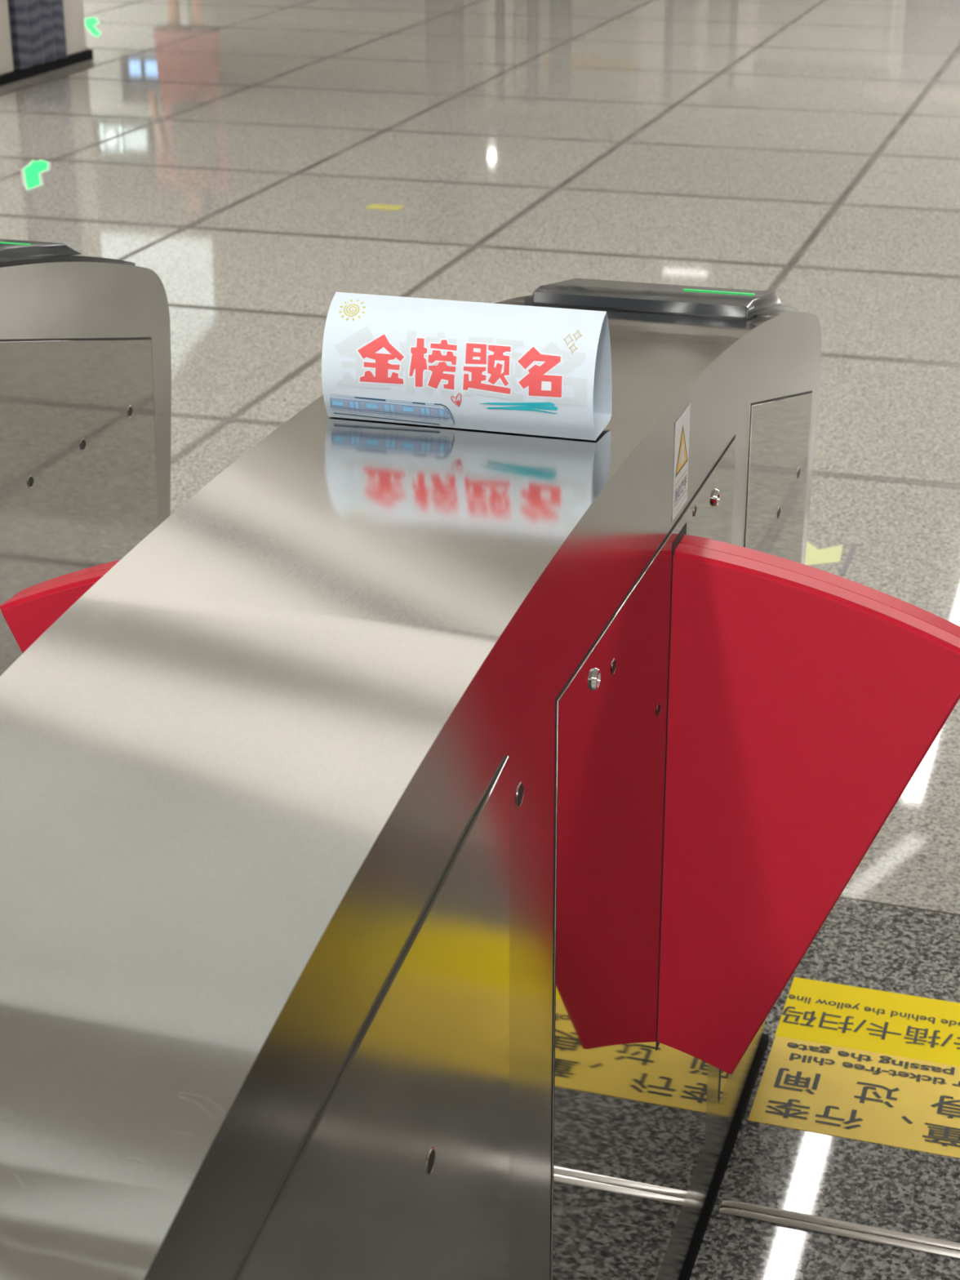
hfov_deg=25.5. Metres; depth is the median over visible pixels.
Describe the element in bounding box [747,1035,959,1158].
floor sticker
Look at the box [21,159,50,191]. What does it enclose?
sticker
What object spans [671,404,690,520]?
warning sticker
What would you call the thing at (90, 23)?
exit light
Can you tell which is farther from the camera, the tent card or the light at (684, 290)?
the light at (684, 290)
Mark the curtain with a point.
(37, 27)
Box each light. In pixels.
[0,241,31,244]
[84,17,102,37]
[683,288,755,294]
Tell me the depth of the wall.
10.32 m
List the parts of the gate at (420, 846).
panel, panel, reader glass, panel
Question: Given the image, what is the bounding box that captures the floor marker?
[364,204,404,210]
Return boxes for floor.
[0,0,959,1279]
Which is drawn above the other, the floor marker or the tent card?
the floor marker
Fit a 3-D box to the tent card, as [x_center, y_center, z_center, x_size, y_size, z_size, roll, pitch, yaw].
[-0.010,-0.207,1.584,0.210,0.090,0.058,7,24,16]
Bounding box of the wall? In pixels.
[0,0,93,85]
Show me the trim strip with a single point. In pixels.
(729, 1206)
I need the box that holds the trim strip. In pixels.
[718,1198,959,1259]
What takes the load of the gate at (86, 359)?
on the floor
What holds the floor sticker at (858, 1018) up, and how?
on the floor
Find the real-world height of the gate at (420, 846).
1.012 m
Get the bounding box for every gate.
[0,239,171,675]
[0,278,959,1279]
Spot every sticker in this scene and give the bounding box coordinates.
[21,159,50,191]
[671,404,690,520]
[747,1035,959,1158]
[774,977,959,1066]
[804,541,857,575]
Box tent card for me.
[321,292,612,440]
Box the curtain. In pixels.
[7,0,67,69]
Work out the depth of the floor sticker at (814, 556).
4.17 m
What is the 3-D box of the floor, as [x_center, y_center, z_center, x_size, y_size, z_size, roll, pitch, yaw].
[-1.762,-2.910,10.761,28.000,0.100,38.000,7,24,16]

